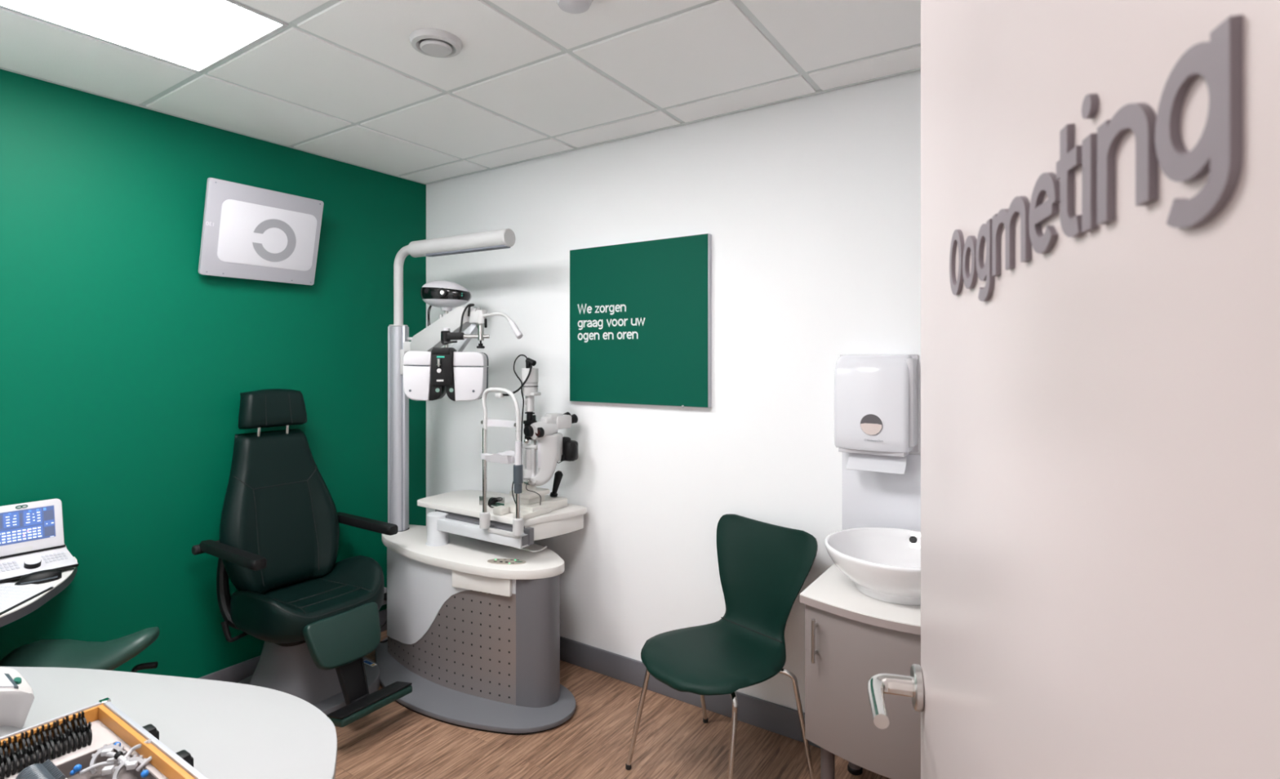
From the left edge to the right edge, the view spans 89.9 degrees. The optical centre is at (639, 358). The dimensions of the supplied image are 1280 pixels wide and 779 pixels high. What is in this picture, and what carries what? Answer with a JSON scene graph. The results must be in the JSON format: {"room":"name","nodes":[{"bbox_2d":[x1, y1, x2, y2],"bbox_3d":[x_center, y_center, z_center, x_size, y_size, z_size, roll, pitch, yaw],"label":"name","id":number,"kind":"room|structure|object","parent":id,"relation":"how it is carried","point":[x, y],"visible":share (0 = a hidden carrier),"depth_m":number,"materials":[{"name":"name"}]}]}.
{"room":"examination room","nodes":[
{"label":"examination room","id":0,"kind":"room"},
{"bbox_2d":[0,69,426,678],"bbox_3d":[-2.000,0.147,2.768,0.120,2.700,2.740,0,0,34],"label":"wall","id":1,"kind":"structure","parent":0,"point":[125,367],"depth_m":2.68,"materials":[{"name":"teal paint"}]},
{"bbox_2d":[198,177,323,284],"bbox_3d":[-1.729,-0.563,2.943,0.139,0.406,0.500,0,0,34],"label":"screen","id":2,"kind":"object","parent":1,"relation":"attached to","point":[248,232],"visible":1,"depth_m":2.90,"materials":[{"name":"grey"}]},
{"bbox_2d":[197,608,386,682],"bbox_3d":[-1.944,1.440,2.731,0.014,0.113,2.500,0,0,34],"label":"baseboard","id":3,"kind":"structure","parent":1,"relation":"attached to","point":[236,673],"depth_m":2.91,"materials":[{"name":"grey"}]},
{"bbox_2d":[380,586,387,642],"bbox_3d":[-1.373,1.363,3.411,0.142,0.221,0.255,0,0,-33],"label":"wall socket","id":4,"kind":"object","parent":1,"relation":"attached to","point":[384,602],"visible":0.05,"depth_m":3.48,"materials":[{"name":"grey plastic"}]},
{"bbox_2d":[0,0,920,183],"bbox_3d":[-0.388,-1.163,1.698,3.990,0.280,2.740,0,0,34],"label":"ceiling","id":5,"kind":"structure","parent":0,"point":[345,80],"depth_m":2.27,"materials":[{"name":"white tile"}]},
{"bbox_2d":[0,0,288,73],"bbox_3d":[-1.491,-1.038,1.890,0.592,0.030,0.592,0,0,34],"label":"recessed light","id":6,"kind":"object","parent":5,"relation":"in","point":[198,36],"visible":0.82,"depth_m":1.97,"materials":[{"name":"glowing white plastic diffuser"}]},
{"bbox_2d":[408,28,462,57],"bbox_3d":[-0.658,-1.008,2.070,0.164,0.030,0.164,0,0,34],"label":"ceiling vent","id":7,"kind":"object","parent":5,"relation":"in","point":[433,47],"visible":1,"depth_m":2.04,"materials":[{"name":"white plastic"}]},
{"bbox_2d":[555,0,593,13],"bbox_3d":[-0.185,-1.004,1.804,0.112,0.037,0.112,0,0,34],"label":"smoke detector","id":8,"kind":"object","parent":5,"relation":"attached to","point":[572,6],"visible":1,"depth_m":1.80,"materials":[{"name":"grey plastic"}]},
{"bbox_2d":[334,629,891,778],"bbox_3d":[-0.686,1.547,1.248,3.990,0.100,3.820,0,0,34],"label":"floor","id":9,"kind":"structure","parent":0,"point":[393,740],"depth_m":2.47,"materials":[{"name":"brown wood"}]},
{"bbox_2d":[0,556,77,626],"bbox_3d":[-2.115,1.122,1.901,0.612,0.750,0.848,0,0,34],"label":"desk","id":10,"kind":"object","parent":9,"relation":"on","point":[68,574],"visible":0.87,"depth_m":2.03,"materials":[{"name":"white laminate"}]},
{"bbox_2d":[0,586,53,615],"bbox_3d":[-1.982,0.745,1.959,0.197,0.004,0.370,0,0,-12],"label":"clipboard","id":11,"kind":"object","parent":10,"relation":"on","point":[50,588],"visible":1,"depth_m":1.97,"materials":[{"name":"black plastic"}]},
{"bbox_2d":[0,582,53,612],"bbox_3d":[-1.992,0.741,1.969,0.197,0.002,0.370,0,0,-12],"label":"paper form","id":12,"kind":"object","parent":11,"relation":"on","point":[11,594],"visible":1,"depth_m":2.03,"materials":[{"name":"white paper"}]},
{"bbox_2d":[0,585,38,608],"bbox_3d":[-1.980,0.741,1.965,0.143,0.001,0.296,0,0,-12],"label":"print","id":13,"kind":"object","parent":12,"relation":"on","point":[10,595],"depth_m":2.02,"materials":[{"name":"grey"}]},
{"bbox_2d":[14,568,62,585],"bbox_3d":[-2.013,0.729,2.147,0.066,0.035,0.117,0,0,34],"label":"computer mouse","id":14,"kind":"object","parent":10,"relation":"on","point":[49,575],"visible":1,"depth_m":2.13,"materials":[{"name":"black plastic"}]},
{"bbox_2d":[0,498,79,582],"bbox_3d":[-2.133,0.629,2.231,0.194,0.237,0.232,0,0,34],"label":"control console","id":15,"kind":"object","parent":10,"relation":"on","point":[32,533],"visible":1,"depth_m":2.26,"materials":[{"name":"white plastic"}]},
{"bbox_2d":[0,626,159,672],"bbox_3d":[-1.923,1.217,2.186,0.452,0.560,0.440,0,0,34],"label":"stool","id":16,"kind":"object","parent":9,"relation":"on","point":[109,655],"visible":0.3,"depth_m":2.14,"materials":[{"name":"teal leather"}]},
{"bbox_2d":[0,666,337,778],"bbox_3d":[-1.234,1.122,1.272,1.410,0.750,0.774,0,0,34],"label":"table","id":17,"kind":"object","parent":9,"relation":"on","point":[230,730],"visible":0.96,"depth_m":1.34,"materials":[{"name":"white laminate"}]},
{"bbox_2d":[0,666,34,728],"bbox_3d":[-1.371,0.703,1.335,0.338,0.088,0.123,0,0,0],"label":"meter","id":18,"kind":"object","parent":17,"relation":"on","point":[16,695],"visible":1,"depth_m":1.29,"materials":[{"name":"white plastic"}]},
{"bbox_2d":[0,697,208,778],"bbox_3d":[-0.957,0.711,0.945,0.550,0.071,0.499,0,0,34],"label":"case","id":19,"kind":"object","parent":17,"relation":"on","point":[109,724],"visible":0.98,"depth_m":1.15,"materials":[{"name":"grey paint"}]},
{"bbox_2d":[0,740,3,755],"bbox_3d":[-1.117,0.690,1.118,0.035,0.044,0.007,0,0,34],"label":"lens","id":20,"kind":"object","parent":19,"relation":"in","point":[1,748],"visible":0.56,"depth_m":1.11,"materials":[{"name":"black plastic"}]},
{"bbox_2d":[0,754,4,778],"bbox_3d":[-1.079,0.689,1.083,0.035,0.044,0.004,0,0,34],"label":"lens","id":21,"kind":"object","parent":19,"relation":"in","point":[2,763],"visible":1,"depth_m":1.08,"materials":[{"name":"black plastic"}]},
{"bbox_2d":[0,739,8,758],"bbox_3d":[-1.114,0.690,1.124,0.035,0.044,0.004,0,0,34],"label":"lens","id":22,"kind":"object","parent":19,"relation":"in","point":[4,745],"visible":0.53,"depth_m":1.12,"materials":[{"name":"black plastic"}]},
{"bbox_2d":[3,750,11,777],"bbox_3d":[-1.075,0.690,1.088,0.035,0.043,0.006,0,0,34],"label":"lens","id":23,"kind":"object","parent":19,"relation":"in","point":[6,761],"visible":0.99,"depth_m":1.09,"materials":[{"name":"black plastic"}]},
{"bbox_2d":[6,736,13,756],"bbox_3d":[-1.110,0.689,1.130,0.035,0.044,0.004,0,0,34],"label":"lens","id":24,"kind":"object","parent":19,"relation":"in","point":[9,745],"visible":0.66,"depth_m":1.13,"materials":[{"name":"black plastic"}]},
{"bbox_2d":[8,747,17,774],"bbox_3d":[-1.070,0.689,1.094,0.035,0.043,0.007,0,0,35],"label":"lens","id":25,"kind":"object","parent":19,"relation":"in","point":[12,757],"visible":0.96,"depth_m":1.09,"materials":[{"name":"black plastic"}]},
{"bbox_2d":[12,734,19,753],"bbox_3d":[-1.104,0.689,1.135,0.035,0.044,0.004,0,0,34],"label":"lens","id":26,"kind":"object","parent":19,"relation":"in","point":[15,745],"visible":0.61,"depth_m":1.13,"materials":[{"name":"black plastic"}]},
{"bbox_2d":[15,749,22,772],"bbox_3d":[-1.066,0.689,1.100,0.035,0.043,0.005,0,0,33],"label":"lens","id":27,"kind":"object","parent":19,"relation":"in","point":[19,754],"visible":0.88,"depth_m":1.09,"materials":[{"name":"black plastic"}]},
{"bbox_2d":[17,731,26,750],"bbox_3d":[-1.100,0.689,1.141,0.035,0.044,0.007,0,0,34],"label":"lens","id":28,"kind":"object","parent":19,"relation":"in","point":[21,741],"visible":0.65,"depth_m":1.14,"materials":[{"name":"black plastic"}]},
{"bbox_2d":[22,745,28,768],"bbox_3d":[-1.062,0.689,1.106,0.035,0.044,0.004,0,0,33],"label":"lens","id":29,"kind":"object","parent":19,"relation":"in","point":[24,756],"visible":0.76,"depth_m":1.10,"materials":[{"name":"black plastic"}]},
{"bbox_2d":[23,730,31,748],"bbox_3d":[-1.097,0.690,1.147,0.035,0.044,0.004,0,0,34],"label":"lens","id":30,"kind":"object","parent":19,"relation":"in","point":[26,738],"visible":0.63,"depth_m":1.14,"materials":[{"name":"black plastic"}]},
{"bbox_2d":[26,746,33,764],"bbox_3d":[-1.059,0.691,1.113,0.035,0.043,0.005,0,0,33],"label":"lens","id":31,"kind":"object","parent":19,"relation":"in","point":[29,751],"visible":0.7,"depth_m":1.11,"materials":[{"name":"black plastic"}]},
{"bbox_2d":[28,728,35,746],"bbox_3d":[-1.093,0.690,1.154,0.035,0.044,0.006,0,0,34],"label":"lens","id":32,"kind":"object","parent":19,"relation":"in","point":[32,737],"visible":0.59,"depth_m":1.15,"materials":[{"name":"black plastic"}]},
{"bbox_2d":[15,758,52,778],"bbox_3d":[-1.008,0.691,1.067,0.013,0.038,0.046,0,0,33],"label":"lens","id":33,"kind":"object","parent":19,"relation":"in","point":[48,759],"visible":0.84,"depth_m":1.06,"materials":[{"name":"grey metal"}]},
{"bbox_2d":[17,760,51,778],"bbox_3d":[-1.003,0.691,1.063,0.013,0.038,0.046,0,0,33],"label":"lens","id":34,"kind":"object","parent":19,"relation":"in","point":[49,761],"visible":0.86,"depth_m":1.06,"materials":[{"name":"grey"}]},
{"bbox_2d":[32,741,39,763],"bbox_3d":[-1.055,0.690,1.119,0.035,0.044,0.004,0,0,33],"label":"lens","id":35,"kind":"object","parent":19,"relation":"in","point":[36,753],"visible":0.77,"depth_m":1.11,"materials":[{"name":"black plastic"}]},
{"bbox_2d":[19,761,52,778],"bbox_3d":[-0.998,0.691,1.060,0.013,0.038,0.046,0,0,33],"label":"lens","id":36,"kind":"object","parent":19,"relation":"in","point":[50,762],"visible":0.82,"depth_m":1.05,"materials":[{"name":"grey"}]},
{"bbox_2d":[21,762,53,778],"bbox_3d":[-0.992,0.691,1.056,0.013,0.038,0.046,0,0,33],"label":"lens","id":37,"kind":"object","parent":19,"relation":"in","point":[52,763],"visible":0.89,"depth_m":1.05,"materials":[{"name":"grey metal"}]},
{"bbox_2d":[34,727,41,742],"bbox_3d":[-1.088,0.688,1.159,0.035,0.044,0.003,0,0,34],"label":"lens","id":38,"kind":"object","parent":19,"relation":"in","point":[37,734],"visible":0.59,"depth_m":1.16,"materials":[{"name":"black plastic"}]},
{"bbox_2d":[23,764,54,778],"bbox_3d":[-0.987,0.691,1.053,0.013,0.038,0.046,0,0,33],"label":"lens","id":39,"kind":"object","parent":19,"relation":"in","point":[53,765],"visible":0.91,"depth_m":1.05,"materials":[{"name":"grey metal"}]},
{"bbox_2d":[37,737,44,763],"bbox_3d":[-1.051,0.690,1.125,0.035,0.043,0.006,0,0,34],"label":"lens","id":40,"kind":"object","parent":19,"relation":"in","point":[41,748],"visible":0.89,"depth_m":1.12,"materials":[{"name":"black plastic"}]},
{"bbox_2d":[26,764,56,778],"bbox_3d":[-0.982,0.691,1.049,0.013,0.038,0.046,0,0,33],"label":"lens","id":41,"kind":"object","parent":19,"relation":"in","point":[55,766],"visible":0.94,"depth_m":1.05,"materials":[{"name":"grey metal"}]},
{"bbox_2d":[39,724,47,743],"bbox_3d":[-1.085,0.689,1.165,0.035,0.044,0.005,0,0,34],"label":"lens","id":42,"kind":"object","parent":19,"relation":"in","point":[42,733],"visible":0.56,"depth_m":1.17,"materials":[{"name":"black plastic"}]},
{"bbox_2d":[29,766,57,778],"bbox_3d":[-0.976,0.691,1.046,0.013,0.038,0.046,0,0,33],"label":"lens","id":43,"kind":"object","parent":19,"relation":"in","point":[55,767],"visible":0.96,"depth_m":1.04,"materials":[{"name":"grey metal"}]},
{"bbox_2d":[32,768,59,778],"bbox_3d":[-0.971,0.691,1.042,0.013,0.038,0.046,0,0,33],"label":"lens","id":44,"kind":"object","parent":19,"relation":"in","point":[56,769],"visible":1,"depth_m":1.04,"materials":[{"name":"grey"}]},
{"bbox_2d":[42,735,50,759],"bbox_3d":[-1.047,0.689,1.131,0.035,0.043,0.006,0,0,34],"label":"lens","id":45,"kind":"object","parent":19,"relation":"in","point":[46,744],"visible":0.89,"depth_m":1.13,"materials":[{"name":"black plastic"}]},
{"bbox_2d":[44,723,52,741],"bbox_3d":[-1.081,0.689,1.172,0.035,0.044,0.005,0,0,33],"label":"lens","id":46,"kind":"object","parent":19,"relation":"in","point":[48,731],"visible":0.54,"depth_m":1.17,"materials":[{"name":"black plastic"}]},
{"bbox_2d":[35,769,62,778],"bbox_3d":[-0.966,0.691,1.039,0.013,0.038,0.046,0,0,33],"label":"lens","id":47,"kind":"object","parent":19,"relation":"in","point":[57,771],"visible":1,"depth_m":1.04,"materials":[{"name":"grey metal"}]},
{"bbox_2d":[47,733,55,759],"bbox_3d":[-1.043,0.690,1.137,0.035,0.043,0.004,0,0,34],"label":"lens","id":48,"kind":"object","parent":19,"relation":"in","point":[51,741],"visible":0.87,"depth_m":1.13,"materials":[{"name":"black plastic"}]},
{"bbox_2d":[40,770,63,778],"bbox_3d":[-0.960,0.691,1.035,0.013,0.038,0.046,0,0,33],"label":"lens","id":49,"kind":"object","parent":19,"relation":"in","point":[60,771],"visible":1,"depth_m":1.04,"materials":[{"name":"grey metal"}]},
{"bbox_2d":[50,720,57,740],"bbox_3d":[-1.077,0.690,1.178,0.035,0.044,0.007,0,0,33],"label":"lens","id":50,"kind":"object","parent":19,"relation":"in","point":[54,731],"visible":0.55,"depth_m":1.18,"materials":[{"name":"black plastic"}]},
{"bbox_2d":[44,772,65,778],"bbox_3d":[-0.955,0.691,1.032,0.013,0.038,0.046,0,0,33],"label":"lens","id":51,"kind":"object","parent":19,"relation":"in","point":[60,773],"visible":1,"depth_m":1.04,"materials":[{"name":"grey metal"}]},
{"bbox_2d":[53,733,61,756],"bbox_3d":[-1.039,0.689,1.142,0.035,0.044,0.004,0,0,34],"label":"lens","id":52,"kind":"object","parent":19,"relation":"in","point":[57,744],"visible":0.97,"depth_m":1.14,"materials":[{"name":"black plastic"}]},
{"bbox_2d":[55,720,62,735],"bbox_3d":[-1.074,0.690,1.184,0.035,0.044,0.005,0,0,34],"label":"lens","id":53,"kind":"object","parent":19,"relation":"in","point":[58,726],"visible":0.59,"depth_m":1.18,"materials":[{"name":"black plastic"}]},
{"bbox_2d":[51,773,66,778],"bbox_3d":[-0.950,0.691,1.028,0.013,0.038,0.046,0,0,33],"label":"lens","id":54,"kind":"object","parent":19,"relation":"in","point":[62,775],"visible":1,"depth_m":1.04,"materials":[{"name":"grey metal"}]},
{"bbox_2d":[58,733,66,755],"bbox_3d":[-1.035,0.690,1.149,0.035,0.043,0.004,0,0,33],"label":"lens","id":55,"kind":"object","parent":19,"relation":"in","point":[62,738],"visible":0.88,"depth_m":1.14,"materials":[{"name":"black plastic"}]},
{"bbox_2d":[59,717,66,734],"bbox_3d":[-1.068,0.688,1.189,0.035,0.044,0.004,0,0,34],"label":"lens","id":56,"kind":"object","parent":19,"relation":"in","point":[63,725],"visible":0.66,"depth_m":1.19,"materials":[{"name":"black plastic"}]},
{"bbox_2d":[65,728,71,752],"bbox_3d":[-1.031,0.689,1.155,0.035,0.044,0.006,0,0,34],"label":"lens","id":57,"kind":"object","parent":19,"relation":"in","point":[68,742],"visible":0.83,"depth_m":1.15,"materials":[{"name":"black plastic"}]},
{"bbox_2d":[65,715,71,728],"bbox_3d":[-1.066,0.689,1.196,0.035,0.044,0.004,0,0,34],"label":"lens","id":58,"kind":"object","parent":19,"relation":"in","point":[68,722],"visible":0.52,"depth_m":1.20,"materials":[{"name":"black plastic"}]},
{"bbox_2d":[69,726,76,751],"bbox_3d":[-1.026,0.690,1.160,0.035,0.043,0.005,0,0,34],"label":"lens","id":59,"kind":"object","parent":19,"relation":"in","point":[73,738],"visible":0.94,"depth_m":1.16,"materials":[{"name":"black plastic"}]},
{"bbox_2d":[70,713,77,731],"bbox_3d":[-1.061,0.689,1.202,0.035,0.044,0.007,0,0,34],"label":"lens","id":60,"kind":"object","parent":19,"relation":"in","point":[73,722],"visible":0.59,"depth_m":1.20,"materials":[{"name":"black plastic"}]},
{"bbox_2d":[74,724,81,748],"bbox_3d":[-1.023,0.689,1.167,0.035,0.044,0.005,0,0,34],"label":"lens","id":61,"kind":"object","parent":19,"relation":"in","point":[77,731],"visible":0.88,"depth_m":1.16,"materials":[{"name":"black plastic"}]},
{"bbox_2d":[75,711,82,728],"bbox_3d":[-1.057,0.689,1.208,0.035,0.044,0.006,0,0,34],"label":"lens","id":62,"kind":"object","parent":19,"relation":"in","point":[78,718],"visible":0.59,"depth_m":1.21,"materials":[{"name":"black plastic"}]},
{"bbox_2d":[80,724,87,746],"bbox_3d":[-1.019,0.690,1.173,0.035,0.044,0.004,0,0,33],"label":"lens","id":63,"kind":"object","parent":19,"relation":"in","point":[84,740],"visible":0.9,"depth_m":1.17,"materials":[{"name":"black plastic"}]},
{"bbox_2d":[80,711,87,726],"bbox_3d":[-1.053,0.689,1.214,0.035,0.044,0.004,-1,0,34],"label":"lens","id":64,"kind":"object","parent":19,"relation":"in","point":[82,717],"visible":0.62,"depth_m":1.21,"materials":[{"name":"black plastic"}]},
{"bbox_2d":[84,721,92,745],"bbox_3d":[-1.015,0.689,1.178,0.035,0.044,0.006,0,0,33],"label":"lens","id":65,"kind":"object","parent":19,"relation":"in","point":[88,730],"visible":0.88,"depth_m":1.17,"materials":[{"name":"black plastic"}]},
{"bbox_2d":[70,738,151,778],"bbox_3d":[-0.900,0.701,1.118,0.148,0.055,0.076,0,0,16],"label":"trial spectacles","id":66,"kind":"object","parent":19,"relation":"in","point":[131,762],"visible":1,"depth_m":1.11,"materials":[{"name":"grey plastic"}]},
{"bbox_2d":[191,388,412,727],"bbox_3d":[-1.377,0.818,2.753,0.869,1.358,0.674,0,0,34],"label":"chair","id":67,"kind":"object","parent":9,"relation":"on","point":[316,616],"visible":0.98,"depth_m":2.76,"materials":[{"name":"black leather"}]},
{"bbox_2d":[364,659,373,664],"bbox_3d":[-1.279,1.428,3.017,0.057,0.001,0.018,0,0,34],"label":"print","id":68,"kind":"object","parent":67,"relation":"on","point":[366,661],"depth_m":3.01,"materials":[{"name":"blue"}]},
{"bbox_2d":[375,228,586,734],"bbox_3d":[-0.811,0.450,3.030,1.306,2.094,0.731,0,0,34],"label":"ophthalmic refraction unit","id":69,"kind":"object","parent":9,"relation":"on","point":[473,611],"visible":0.94,"depth_m":2.88,"materials":[{"name":"grey paint"}]},
{"bbox_2d":[420,280,471,326],"bbox_3d":[-0.996,-0.264,3.301,0.250,0.271,0.206,0,0,34],"label":"projector","id":70,"kind":"object","parent":69,"relation":"on","point":[445,295],"visible":0.94,"depth_m":3.24,"materials":[{"name":"grey plastic"}]},
{"bbox_2d":[403,323,489,400],"bbox_3d":[-0.884,0.008,2.939,0.379,0.371,0.142,0,0,-3],"label":"phoropter","id":71,"kind":"object","parent":69,"relation":"hanging from","point":[427,375],"visible":0.97,"depth_m":2.91,"materials":[{"name":"grey plastic"}]},
{"bbox_2d":[393,228,515,324],"bbox_3d":[-0.933,-0.380,3.131,0.819,0.434,0.090,0,0,34],"label":"lamp","id":72,"kind":"object","parent":69,"relation":"attached to","point":[504,238],"depth_m":3.06,"materials":[{"name":"grey"}]},
{"bbox_2d":[382,524,564,579],"bbox_3d":[-0.838,0.906,3.061,1.166,0.039,0.417,0,0,34],"label":"countertop","id":73,"kind":"structure","parent":69,"relation":"on","point":[466,554],"depth_m":2.90,"materials":[{"name":"white laminate"}]},
{"bbox_2d":[479,354,577,535],"bbox_3d":[-0.575,0.365,2.986,0.445,0.767,0.436,0,0,34],"label":"lamp","id":74,"kind":"object","parent":69,"relation":"on","point":[531,500],"visible":1,"depth_m":2.94,"materials":[{"name":"white metal"}]},
{"bbox_2d":[524,438,528,443],"bbox_3d":[-0.525,0.381,2.970,0.025,0.025,0.025,0,0,34],"label":"mirror","id":75,"kind":"object","parent":74,"relation":"on","point":[526,440],"depth_m":2.96,"materials":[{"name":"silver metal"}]},
{"bbox_2d":[625,513,817,778],"bbox_3d":[0.302,1.066,2.331,0.584,0.862,0.538,0,0,-41],"label":"chair","id":76,"kind":"object","parent":9,"relation":"on","point":[763,566],"visible":1,"depth_m":2.36,"materials":[{"name":"teal plastic"}]},
{"bbox_2d":[800,563,920,778],"bbox_3d":[0.856,1.122,2.059,0.560,0.750,0.525,0,0,34],"label":"base cabinet","id":77,"kind":"object","parent":9,"relation":"on","point":[852,637],"visible":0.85,"depth_m":1.92,"materials":[{"name":"white laminate"}]},
{"bbox_2d":[800,563,920,626],"bbox_3d":[0.856,0.761,2.059,0.560,0.028,0.521,0,0,34],"label":"countertop","id":78,"kind":"structure","parent":77,"relation":"on","point":[833,588],"depth_m":1.98,"materials":[{"name":"white laminate"}]},
{"bbox_2d":[824,527,920,605],"bbox_3d":[0.838,0.676,2.076,0.464,0.142,0.464,0,0,34],"label":"washbasin","id":79,"kind":"object","parent":78,"relation":"in","point":[883,564],"visible":0.75,"depth_m":2.17,"materials":[{"name":"white ceramic"}]},
{"bbox_2d":[426,70,920,711],"bbox_3d":[0.387,0.147,2.757,3.870,2.700,0.120,0,0,34],"label":"wall","id":80,"kind":"structure","parent":0,"point":[810,206],"depth_m":2.75,"materials":[{"name":"white paint"}]},
{"bbox_2d":[0,66,920,184],"bbox_3d":[-0.391,-1.031,1.698,3.739,0.020,2.488,0,0,34],"label":"trim","id":81,"kind":"structure","parent":80,"relation":"attached to","point":[818,91],"depth_m":2.74,"materials":[{"name":"white"}]},
{"bbox_2d":[569,233,711,407],"bbox_3d":[-0.021,-0.159,2.933,0.760,0.743,0.038,0,0,34],"label":"wall sign","id":82,"kind":"object","parent":80,"relation":"attached to","point":[641,312],"visible":1,"depth_m":2.89,"materials":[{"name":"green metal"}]},
{"bbox_2d":[560,635,820,747],"bbox_3d":[0.299,1.440,2.734,3.722,0.113,0.014,0,0,34],"label":"baseboard","id":83,"kind":"structure","parent":80,"relation":"attached to","point":[775,717],"depth_m":2.79,"materials":[{"name":"grey"}]},
{"bbox_2d":[834,354,918,474],"bbox_3d":[0.841,0.192,2.308,0.276,0.414,0.125,0,0,34],"label":"dispenser","id":84,"kind":"object","parent":80,"relation":"attached to","point":[876,396],"visible":1,"depth_m":2.26,"materials":[{"name":"white plastic"}]},
{"bbox_2d":[845,452,906,474],"bbox_3d":[0.840,0.364,2.282,0.198,0.070,0.054,0,0,34],"label":"paper towel","id":85,"kind":"object","parent":84,"relation":"hanging from","point":[882,462],"depth_m":2.28,"materials":[{"name":"white paper"}]},
{"bbox_2d":[842,452,920,530],"bbox_3d":[0.998,0.543,2.275,0.558,0.405,0.006,0,0,34],"label":"backsplash","id":86,"kind":"structure","parent":80,"relation":"attached to","point":[870,499],"depth_m":2.35,"materials":[{"name":"white"}]},
{"bbox_3d":[-1.112,0.147,0.607,3.750,2.700,0.120,0,0,34],"label":"wall","id":87,"kind":"structure","parent":0,"visible":0},
{"bbox_2d":[867,0,1279,778],"bbox_3d":[0.229,0.413,0.398,0.111,2.152,1.001,0,0,16],"label":"door","id":88,"kind":"structure","parent":87,"relation":"in","point":[1100,179],"depth_m":0.30,"materials":[{"name":"grey laminate"}]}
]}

